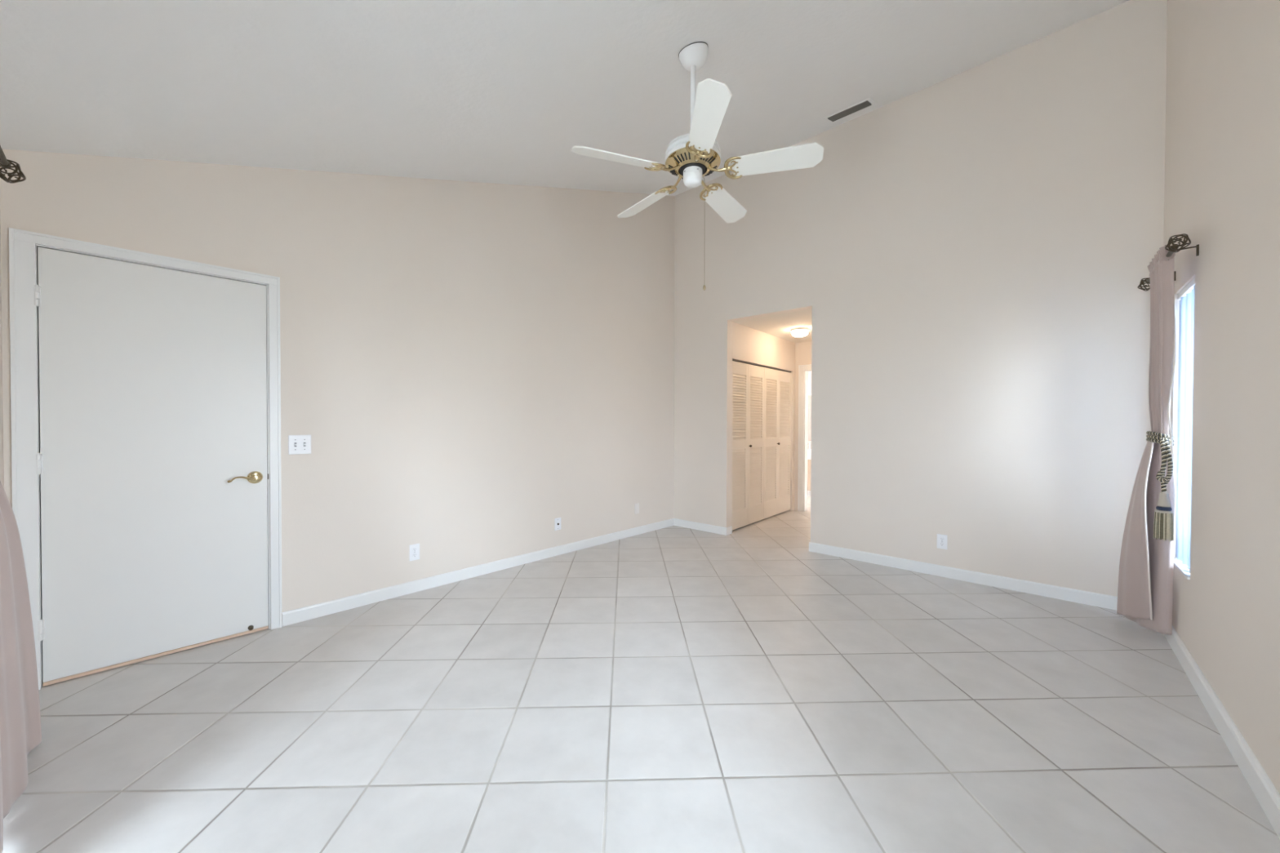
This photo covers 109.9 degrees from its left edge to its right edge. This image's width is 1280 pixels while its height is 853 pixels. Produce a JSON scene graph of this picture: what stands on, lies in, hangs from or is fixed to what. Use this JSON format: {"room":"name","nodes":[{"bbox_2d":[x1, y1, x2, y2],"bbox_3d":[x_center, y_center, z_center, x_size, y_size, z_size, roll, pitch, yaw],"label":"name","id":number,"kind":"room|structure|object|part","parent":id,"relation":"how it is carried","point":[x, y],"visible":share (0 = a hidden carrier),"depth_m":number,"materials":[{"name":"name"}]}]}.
{"room":"empty bedroom","nodes":[
{"label":"empty bedroom","id":0,"kind":"room"},
{"bbox_2d":[0,206,4,488],"bbox_3d":[-1.371,-0.037,0.642,4.007,2.540,0.111,1,1,41],"label":"wall","id":1,"kind":"structure","parent":0,"point":[2,464],"depth_m":1.98,"materials":[{"name":"beige paint"}]},
{"bbox_2d":[0,145,26,183],"bbox_3d":[-1.315,-0.914,0.740,2.761,0.075,0.124,1,1,41],"label":"curtain rod","id":2,"kind":"object","parent":1,"relation":"attached to","point":[5,163],"visible":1,"depth_m":1.62,"materials":[{"name":"brown metal"}]},
{"bbox_2d":[0,149,675,623],"bbox_3d":[-1.254,-0.803,3.727,0.111,4.007,4.917,1,1,44],"label":"wall","id":3,"kind":"structure","parent":0,"point":[468,368],"depth_m":3.32,"materials":[{"name":"beige paint"}]},
{"bbox_2d":[8,227,282,689],"bbox_3d":[-2.506,0.162,2.372,0.069,2.100,0.949,1,1,44],"label":"door frame","id":4,"kind":"structure","parent":3,"relation":"attached to","point":[24,245],"depth_m":2.06,"materials":[{"name":"white wood"}]},
{"bbox_2d":[34,247,268,686],"bbox_3d":[-2.511,0.185,2.384,0.164,2.054,0.834,1,1,44],"label":"door","id":5,"kind":"structure","parent":3,"relation":"in","point":[152,460],"depth_m":2.32,"materials":[{"name":"white paint"}]},
{"bbox_3d":[-2.259,0.299,2.546,0.020,0.033,0.122,1,1,42],"label":"lever","id":6,"kind":"part","parent":5,"relation":"part of","materials":[{"name":"gold metal"}]},
{"bbox_2d":[288,435,311,454],"bbox_3d":[-2.097,0.112,2.768,0.018,0.118,0.114,1,1,44],"label":"light switch","id":7,"kind":"object","parent":3,"relation":"attached to","point":[297,444],"visible":1,"depth_m":2.77,"materials":[{"name":"white plastic"}]},
{"bbox_2d":[408,543,419,560],"bbox_3d":[-1.638,0.914,3.263,0.010,0.117,0.071,1,1,44],"label":"power outlet","id":8,"kind":"object","parent":3,"relation":"attached to","point":[414,549],"visible":1,"depth_m":3.26,"materials":[{"name":"white plastic"}]},
{"bbox_2d":[282,518,674,626],"bbox_3d":[-0.880,1.156,4.054,0.013,0.083,3.709,1,1,44],"label":"baseboard","id":9,"kind":"structure","parent":3,"relation":"attached to","point":[292,616],"depth_m":3.42,"materials":[{"name":"white wood"}]},
{"bbox_2d":[554,517,560,530],"bbox_3d":[-0.760,0.907,4.171,0.018,0.112,0.072,1,1,44],"label":"cable jack","id":10,"kind":"object","parent":3,"relation":"attached to","point":[557,521],"visible":1,"depth_m":4.17,"materials":[{"name":"white plastic"}]},
{"bbox_2d":[634,502,639,514],"bbox_3d":[-0.032,0.903,4.937,0.008,0.115,0.070,1,1,44],"label":"blank plate","id":11,"kind":"object","parent":3,"relation":"attached to","point":[637,505],"visible":1,"depth_m":4.93,"materials":[{"name":"white plastic"}]},
{"bbox_2d":[0,0,1129,195],"bbox_3d":[0.236,-2.050,2.402,4.266,1.731,4.998,1,1,42],"label":"ceiling","id":12,"kind":"structure","parent":0,"point":[495,91],"depth_m":2.26,"materials":[{"name":"white paint"}]},
{"bbox_2d":[570,41,823,290],"bbox_3d":[0.234,-1.383,2.401,1.203,1.319,1.265,0,1,-20],"label":"ceiling fan","id":13,"kind":"object","parent":12,"relation":"hanging from","point":[695,155],"visible":1,"depth_m":2.32,"materials":[{"name":"white wood"}]},
{"bbox_3d":[-0.125,-1.362,2.273,0.440,0.007,0.144,0,19,-20],"label":"blade","id":14,"kind":"part","parent":13,"relation":"part of","materials":[{"name":"white wood"}]},
{"bbox_3d":[0.019,-1.367,2.764,0.144,0.007,0.440,-23,14,-35],"label":"blade","id":15,"kind":"part","parent":13,"relation":"part of","materials":[{"name":"white wood"}]},
{"bbox_3d":[0.284,-1.400,2.419,0.296,0.044,0.296,0,1,-2],"label":"motor plate","id":16,"kind":"part","parent":13,"relation":"part of","materials":[{"name":"gold metal"}]},
{"bbox_3d":[0.337,-1.029,2.386,0.017,0.599,0.002,1,1,35],"label":"pull chain","id":17,"kind":"part","parent":13,"relation":"part of","materials":[{"name":"gold metal"}]},
{"bbox_3d":[0.297,-1.358,1.985,0.144,0.007,0.440,18,0,-2],"label":"blade","id":18,"kind":"part","parent":13,"relation":"part of","materials":[{"name":"white wood"}]},
{"bbox_3d":[0.530,-1.366,2.779,0.144,0.007,0.440,-21,-11,33],"label":"blade","id":19,"kind":"part","parent":13,"relation":"part of","materials":[{"name":"white wood"}]},
{"bbox_3d":[0.702,-1.361,2.297,0.440,0.007,0.144,0,-17,16],"label":"blade","id":20,"kind":"part","parent":13,"relation":"part of","materials":[{"name":"white wood"}]},
{"bbox_2d":[822,97,875,122],"bbox_3d":[1.773,-2.676,3.804,0.368,0.067,0.187,1,1,41],"label":"ceiling vent","id":21,"kind":"object","parent":12,"relation":"in","point":[866,103],"visible":1,"depth_m":3.78,"materials":[{"name":"black"}]},
{"bbox_2d":[2,495,1279,852],"bbox_3d":[0.539,1.236,4.579,11.500,0.080,14.000,0,1,-2],"label":"floor","id":22,"kind":"structure","parent":0,"point":[673,689],"depth_m":1.82,"materials":[{"name":"tile"}]},
{"bbox_2d":[0,481,41,852],"bbox_3d":[-1.996,0.124,1.393,1.203,2.170,0.074,1,1,42],"label":"curtain","id":23,"kind":"object","parent":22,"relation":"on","point":[20,731],"visible":1,"depth_m":1.45,"materials":[{"name":"fabric"}]},
{"bbox_2d":[807,443,811,496],"bbox_3d":[2.938,0.738,7.743,1.940,0.860,0.579,1,1,41],"label":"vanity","id":24,"kind":"object","parent":22,"relation":"on","point":[808,450],"visible":0.02,"depth_m":7.50,"materials":[{"name":"white wood"}]},
{"bbox_3d":[2.948,0.812,7.391,0.400,0.520,0.018,1,1,41],"label":"cabinet door","id":25,"kind":"part","parent":24,"relation":"part of","materials":[{"name":"beige wood"}]},
{"bbox_2d":[807,443,811,452],"bbox_3d":[2.942,0.368,7.743,1.940,0.120,0.569,1,1,41],"label":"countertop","id":26,"kind":"structure","parent":24,"relation":"on","point":[808,450],"depth_m":7.72,"materials":[{"name":"white"}]},
{"bbox_2d":[731,321,795,511],"bbox_3d":[1.599,0.007,5.742,0.110,2.358,1.870,1,1,41],"label":"wall","id":27,"kind":"structure","parent":0,"point":[749,344],"depth_m":5.69,"materials":[{"name":"beige paint"}]},
{"bbox_2d":[725,525,732,535],"bbox_3d":[0.985,1.151,4.964,0.010,0.083,0.120,1,1,41],"label":"baseboard","id":28,"kind":"structure","parent":27,"relation":"attached to","point":[728,530],"depth_m":4.96,"materials":[{"name":"white wood"}]},
{"bbox_2d":[732,359,791,372],"bbox_3d":[1.551,-0.757,5.648,0.037,0.016,1.672,1,1,41],"label":"door track","id":29,"kind":"object","parent":27,"relation":"attached to","point":[734,360],"visible":0.71,"depth_m":5.56,"materials":[{"name":"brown metal"}]},
{"bbox_2d":[731,360,764,529],"bbox_3d":[1.284,0.215,5.333,0.062,1.912,0.833,1,1,41],"label":"door","id":30,"kind":"structure","parent":29,"relation":"hanging from","point":[748,380],"depth_m":5.32,"materials":[{"name":"beige paint"}]},
{"bbox_3d":[1.139,-0.222,5.179,0.023,0.760,0.312,1,1,41],"label":"louvre panel","id":31,"kind":"part","parent":30,"relation":"part of","materials":[{"name":"beige paint"}]},
{"bbox_3d":[1.137,0.616,5.188,0.023,0.706,0.312,1,1,41],"label":"louvre panel","id":32,"kind":"part","parent":30,"relation":"part of","materials":[{"name":"beige paint"}]},
{"bbox_3d":[1.412,0.613,5.502,0.023,0.706,0.312,1,1,41],"label":"louvre panel","id":33,"kind":"part","parent":30,"relation":"part of","materials":[{"name":"beige paint"}]},
{"bbox_3d":[1.414,-0.224,5.493,0.023,0.760,0.312,1,1,41],"label":"louvre panel","id":34,"kind":"part","parent":30,"relation":"part of","materials":[{"name":"beige paint"}]},
{"bbox_2d":[763,367,791,519],"bbox_3d":[1.835,0.210,5.963,0.062,1.912,0.833,1,1,41],"label":"door","id":35,"kind":"structure","parent":29,"relation":"hanging from","point":[777,384],"depth_m":5.94,"materials":[{"name":"beige paint"}]},
{"bbox_3d":[1.690,-0.227,5.808,0.023,0.760,0.312,1,1,41],"label":"louvre panel","id":36,"kind":"part","parent":35,"relation":"part of","materials":[{"name":"beige paint"}]},
{"bbox_3d":[1.688,0.610,5.817,0.023,0.706,0.312,1,1,41],"label":"louvre panel","id":37,"kind":"part","parent":35,"relation":"part of","materials":[{"name":"beige paint"}]},
{"bbox_3d":[1.965,-0.230,6.122,0.023,0.760,0.312,1,1,41],"label":"louvre panel","id":38,"kind":"part","parent":35,"relation":"part of","materials":[{"name":"beige paint"}]},
{"bbox_3d":[1.963,0.608,6.131,0.023,0.706,0.312,1,1,41],"label":"louvre panel","id":39,"kind":"part","parent":35,"relation":"part of","materials":[{"name":"beige paint"}]},
{"bbox_2d":[733,308,812,342],"bbox_3d":[2.114,-1.220,6.623,3.300,0.080,3.888,1,1,41],"label":"ceiling","id":40,"kind":"structure","parent":0,"point":[780,326],"depth_m":5.09,"materials":[{"name":"white paint"}]},
{"bbox_2d":[791,327,808,337],"bbox_3d":[1.919,-1.124,5.388,0.200,0.088,0.200,0,1,-2],"label":"ceiling light","id":41,"kind":"object","parent":40,"relation":"attached to","point":[800,331],"visible":1,"depth_m":5.32,"materials":[{"name":"white glass"}]},
{"bbox_2d":[794,341,811,510],"bbox_3d":[2.605,0.006,6.032,1.021,2.358,0.110,1,1,41],"label":"wall","id":42,"kind":"structure","parent":0,"point":[802,349],"depth_m":6.30,"materials":[{"name":"beige paint"}]},
{"bbox_2d":[797,364,811,511],"bbox_3d":[2.580,0.167,6.039,0.868,2.037,0.133,1,1,41],"label":"door frame","id":43,"kind":"structure","parent":42,"relation":"attached to","point":[801,367],"depth_m":6.26,"materials":[{"name":"white wood"}]},
{"bbox_2d":[808,371,811,443],"bbox_3d":[3.233,-0.012,7.918,3.100,2.358,0.080,1,1,41],"label":"wall","id":44,"kind":"structure","parent":0,"point":[809,372],"depth_m":8.03,"materials":[{"name":"white paint"}]},
{"bbox_2d":[808,394,811,442],"bbox_3d":[2.773,-0.148,8.256,0.790,0.850,0.014,1,1,41],"label":"mirror","id":45,"kind":"object","parent":44,"relation":"attached to","point":[809,395],"visible":0.03,"depth_m":8.02,"materials":[{"name":"mirror"}]},
{"bbox_2d":[673,0,1167,596],"bbox_3d":[1.940,-0.814,4.118,3.965,4.035,0.111,1,1,41],"label":"wall","id":46,"kind":"structure","parent":0,"point":[970,251],"depth_m":3.50,"materials":[{"name":"beige paint"}]},
{"bbox_2d":[673,518,725,535],"bbox_3d":[0.674,1.148,5.163,0.719,0.083,0.012,1,1,41],"label":"baseboard","id":47,"kind":"structure","parent":46,"relation":"attached to","point":[684,523],"depth_m":5.14,"materials":[{"name":"white wood"}]},
{"bbox_2d":[937,533,947,549],"bbox_3d":[2.437,0.929,3.619,0.071,0.117,0.010,1,1,42],"label":"power outlet","id":48,"kind":"object","parent":46,"relation":"attached to","point":[942,540],"visible":1,"depth_m":3.61,"materials":[{"name":"white plastic"}]},
{"bbox_2d":[808,542,1117,610],"bbox_3d":[2.459,1.167,3.600,2.206,0.088,0.014,1,1,41],"label":"baseboard","id":49,"kind":"structure","parent":46,"relation":"attached to","point":[1100,600],"depth_m":3.47,"materials":[{"name":"white wood"}]},
{"bbox_2d":[1163,0,1279,794],"bbox_3d":[1.748,-0.780,1.022,0.110,4.034,4.803,1,1,42],"label":"wall","id":50,"kind":"structure","parent":0,"point":[1222,185],"depth_m":1.79,"materials":[{"name":"beige paint"}]},
{"bbox_2d":[1137,233,1199,291],"bbox_3d":[2.794,-0.850,2.369,0.138,0.075,0.935,1,1,42],"label":"curtain rod","id":51,"kind":"object","parent":50,"relation":"attached to","point":[1174,248],"visible":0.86,"depth_m":2.11,"materials":[{"name":"brown metal"}]},
{"bbox_2d":[1116,244,1175,635],"bbox_3d":[2.860,0.136,2.492,0.150,2.088,0.680,1,1,34],"label":"curtain","id":52,"kind":"object","parent":51,"relation":"hanging from","point":[1146,564],"visible":0.86,"depth_m":2.48,"materials":[{"name":"beige fabric"}]},
{"bbox_2d":[1146,431,1173,541],"bbox_3d":[2.791,0.308,2.407,0.099,0.565,0.248,1,1,44],"label":"tieback","id":53,"kind":"object","parent":52,"relation":"attached to","point":[1163,523],"visible":0.97,"depth_m":2.33,"materials":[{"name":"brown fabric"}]},
{"bbox_3d":[2.743,-0.190,2.311,0.020,0.731,0.096,1,1,42],"label":"lining cord","id":54,"kind":"part","parent":52,"relation":"part of","materials":[{"name":"white fabric"}]},
{"bbox_2d":[1173,557,1190,579],"bbox_3d":[2.940,0.763,2.407,0.078,0.014,0.463,1,1,42],"label":"window sill","id":55,"kind":"structure","parent":50,"relation":"attached to","point":[1183,568],"depth_m":2.40,"materials":[{"name":"white"}]},
{"bbox_2d":[1175,277,1195,573],"bbox_3d":[2.943,-0.004,2.398,0.043,1.508,0.461,1,1,42],"label":"window","id":56,"kind":"structure","parent":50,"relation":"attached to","point":[1186,316],"depth_m":2.43,"materials":[{"name":"white glass"}]},
{"bbox_3d":[2.945,-0.742,2.390,0.040,0.032,0.461,1,1,42],"label":"head rail","id":57,"kind":"part","parent":56,"relation":"part of","materials":[{"name":"white"}]},
{"bbox_2d":[1164,625,1279,839],"bbox_3d":[1.732,1.188,1.127,0.021,0.095,4.693,1,1,42],"label":"baseboard","id":58,"kind":"structure","parent":50,"relation":"attached to","point":[1266,793],"depth_m":1.69,"materials":[{"name":"white wood"}]}
]}

